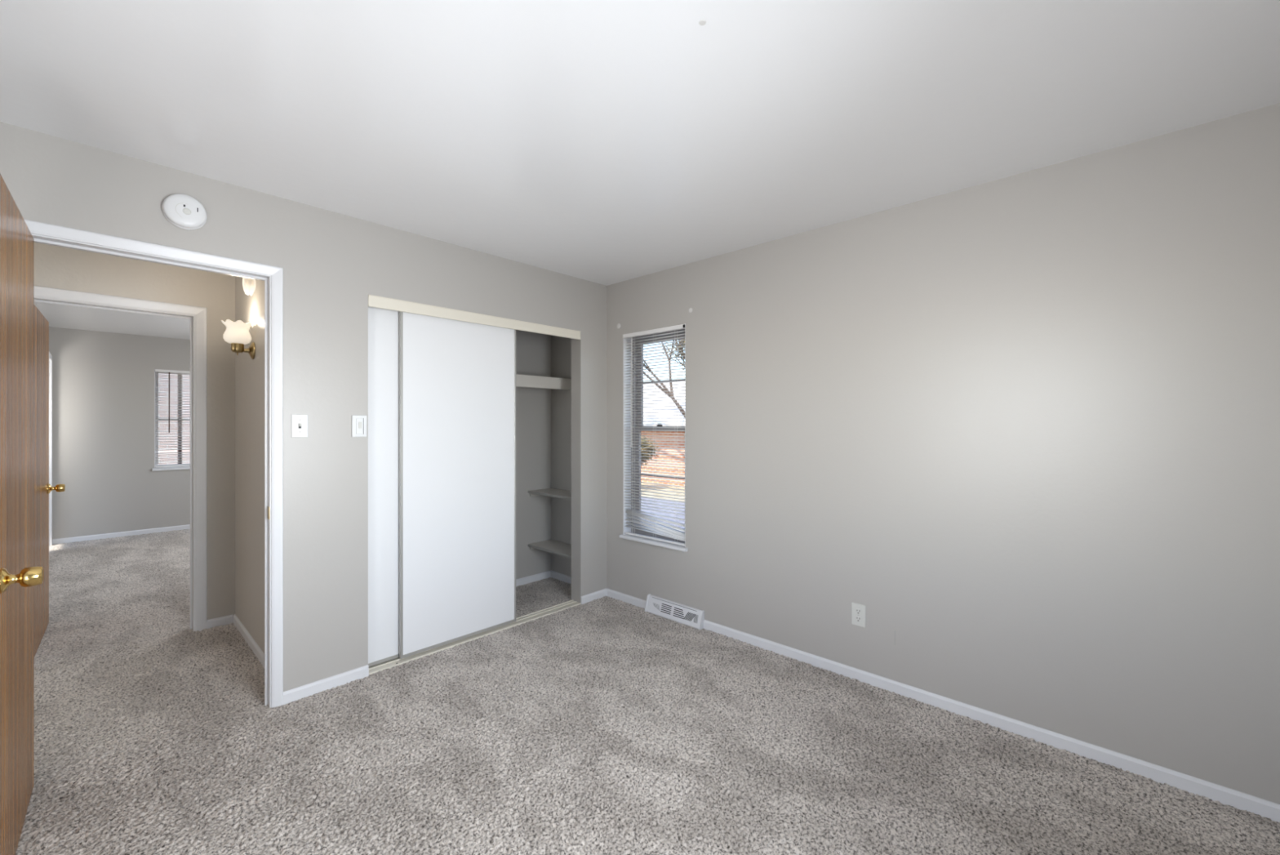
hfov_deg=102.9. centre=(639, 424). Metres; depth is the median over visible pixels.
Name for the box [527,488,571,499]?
shelf
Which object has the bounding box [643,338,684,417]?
tree
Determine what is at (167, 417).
window blind
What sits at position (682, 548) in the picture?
window
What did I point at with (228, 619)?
baseboard
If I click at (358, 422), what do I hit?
dimmer switch
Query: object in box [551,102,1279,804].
wall
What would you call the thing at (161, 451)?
wall
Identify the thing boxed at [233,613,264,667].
baseboard
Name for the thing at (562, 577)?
baseboard
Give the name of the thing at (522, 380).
closet shelf
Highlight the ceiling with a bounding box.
[0,0,1279,339]
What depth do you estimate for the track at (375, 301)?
3.15 m
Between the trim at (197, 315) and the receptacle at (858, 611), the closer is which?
the receptacle at (858, 611)
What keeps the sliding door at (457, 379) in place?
on the floor track at (388, 664)
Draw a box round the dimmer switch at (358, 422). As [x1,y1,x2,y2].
[351,414,366,436]
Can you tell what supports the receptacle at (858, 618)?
attached to the wall outlet at (858, 611)
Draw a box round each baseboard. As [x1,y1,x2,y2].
[52,524,190,544]
[206,613,233,628]
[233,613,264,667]
[282,588,606,704]
[515,569,571,586]
[606,587,1279,822]
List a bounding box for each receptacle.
[855,608,862,613]
[855,615,862,621]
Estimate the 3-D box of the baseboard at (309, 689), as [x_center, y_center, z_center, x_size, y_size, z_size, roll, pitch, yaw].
[-1.391,1.325,2.809,0.012,0.066,3.288,0,0,43]
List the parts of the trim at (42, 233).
strike plate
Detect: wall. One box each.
[0,121,606,691]
[34,242,235,619]
[48,326,190,538]
[158,373,190,464]
[235,275,264,653]
[515,329,551,578]
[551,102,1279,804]
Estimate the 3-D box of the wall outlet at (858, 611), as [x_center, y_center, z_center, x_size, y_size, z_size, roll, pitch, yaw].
[1.153,1.005,2.687,0.072,0.116,0.009,0,0,43]
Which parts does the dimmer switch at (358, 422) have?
slider knob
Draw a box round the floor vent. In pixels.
[644,593,704,629]
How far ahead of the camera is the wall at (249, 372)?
3.13 m
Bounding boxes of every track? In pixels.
[368,294,580,339]
[368,599,581,674]
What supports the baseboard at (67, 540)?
attached to the wall at (103, 383)
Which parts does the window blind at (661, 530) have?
rail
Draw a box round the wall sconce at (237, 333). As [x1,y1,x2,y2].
[221,319,255,359]
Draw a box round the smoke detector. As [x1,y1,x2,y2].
[161,193,207,230]
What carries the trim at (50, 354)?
attached to the wall
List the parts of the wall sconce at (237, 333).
lamp shade, arm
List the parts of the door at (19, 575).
knob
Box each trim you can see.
[24,219,283,707]
[34,285,206,631]
[48,351,52,545]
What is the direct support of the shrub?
on the ground at (642, 483)
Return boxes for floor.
[15,528,1279,854]
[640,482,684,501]
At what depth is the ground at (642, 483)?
13.91 m
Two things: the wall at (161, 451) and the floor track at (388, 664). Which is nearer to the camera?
the floor track at (388, 664)
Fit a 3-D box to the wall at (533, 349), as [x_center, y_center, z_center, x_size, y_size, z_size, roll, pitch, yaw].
[-1.490,0.143,3.822,0.080,2.470,1.970,0,0,43]
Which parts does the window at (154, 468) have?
sill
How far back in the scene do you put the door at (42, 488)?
3.14 m
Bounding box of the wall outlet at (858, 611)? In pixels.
[851,602,866,626]
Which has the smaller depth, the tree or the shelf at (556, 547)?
the shelf at (556, 547)
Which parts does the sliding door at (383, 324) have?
rail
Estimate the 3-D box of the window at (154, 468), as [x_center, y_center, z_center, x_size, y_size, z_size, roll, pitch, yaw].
[-5.771,-0.054,6.706,0.170,1.265,0.942,0,0,43]
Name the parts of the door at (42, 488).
knob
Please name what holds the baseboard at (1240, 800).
attached to the wall at (1028, 423)
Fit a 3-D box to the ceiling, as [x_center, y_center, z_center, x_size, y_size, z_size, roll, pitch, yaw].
[-2.920,-1.191,2.853,9.620,0.202,5.660,0,0,43]
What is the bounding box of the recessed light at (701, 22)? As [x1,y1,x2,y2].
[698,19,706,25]
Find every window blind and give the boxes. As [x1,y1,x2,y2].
[155,368,190,467]
[622,324,684,546]
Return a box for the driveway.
[640,495,684,532]
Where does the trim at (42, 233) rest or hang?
attached to the wall at (331, 262)
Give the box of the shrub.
[640,431,660,466]
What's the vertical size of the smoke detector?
0.146 m
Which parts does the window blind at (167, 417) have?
rail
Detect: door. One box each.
[0,173,44,854]
[34,304,65,656]
[368,306,399,666]
[399,311,515,658]
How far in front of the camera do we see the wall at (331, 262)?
2.60 m
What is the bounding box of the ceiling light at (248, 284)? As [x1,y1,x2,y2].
[242,277,255,295]
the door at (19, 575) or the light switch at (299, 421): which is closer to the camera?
the door at (19, 575)
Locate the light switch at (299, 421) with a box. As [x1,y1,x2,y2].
[291,413,307,437]
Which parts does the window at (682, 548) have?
sill, sash, sash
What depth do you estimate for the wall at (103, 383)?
6.06 m
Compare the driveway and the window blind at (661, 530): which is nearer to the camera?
the window blind at (661, 530)
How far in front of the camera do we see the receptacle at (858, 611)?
2.68 m
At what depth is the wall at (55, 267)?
3.38 m
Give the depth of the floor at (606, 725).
2.06 m
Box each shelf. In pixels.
[515,373,571,390]
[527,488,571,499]
[527,539,571,558]
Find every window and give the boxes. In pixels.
[151,368,190,471]
[619,324,687,551]
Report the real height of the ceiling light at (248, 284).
0.407 m
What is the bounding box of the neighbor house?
[640,381,684,486]
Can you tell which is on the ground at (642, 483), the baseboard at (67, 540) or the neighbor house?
the neighbor house
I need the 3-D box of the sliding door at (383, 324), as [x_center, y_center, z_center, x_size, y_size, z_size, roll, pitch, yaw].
[-1.253,0.331,3.062,0.022,1.998,0.754,0,0,43]
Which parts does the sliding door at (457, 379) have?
edge rail, rail, edge rail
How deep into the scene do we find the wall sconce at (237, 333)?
2.98 m
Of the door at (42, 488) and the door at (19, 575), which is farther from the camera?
the door at (42, 488)
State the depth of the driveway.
10.82 m

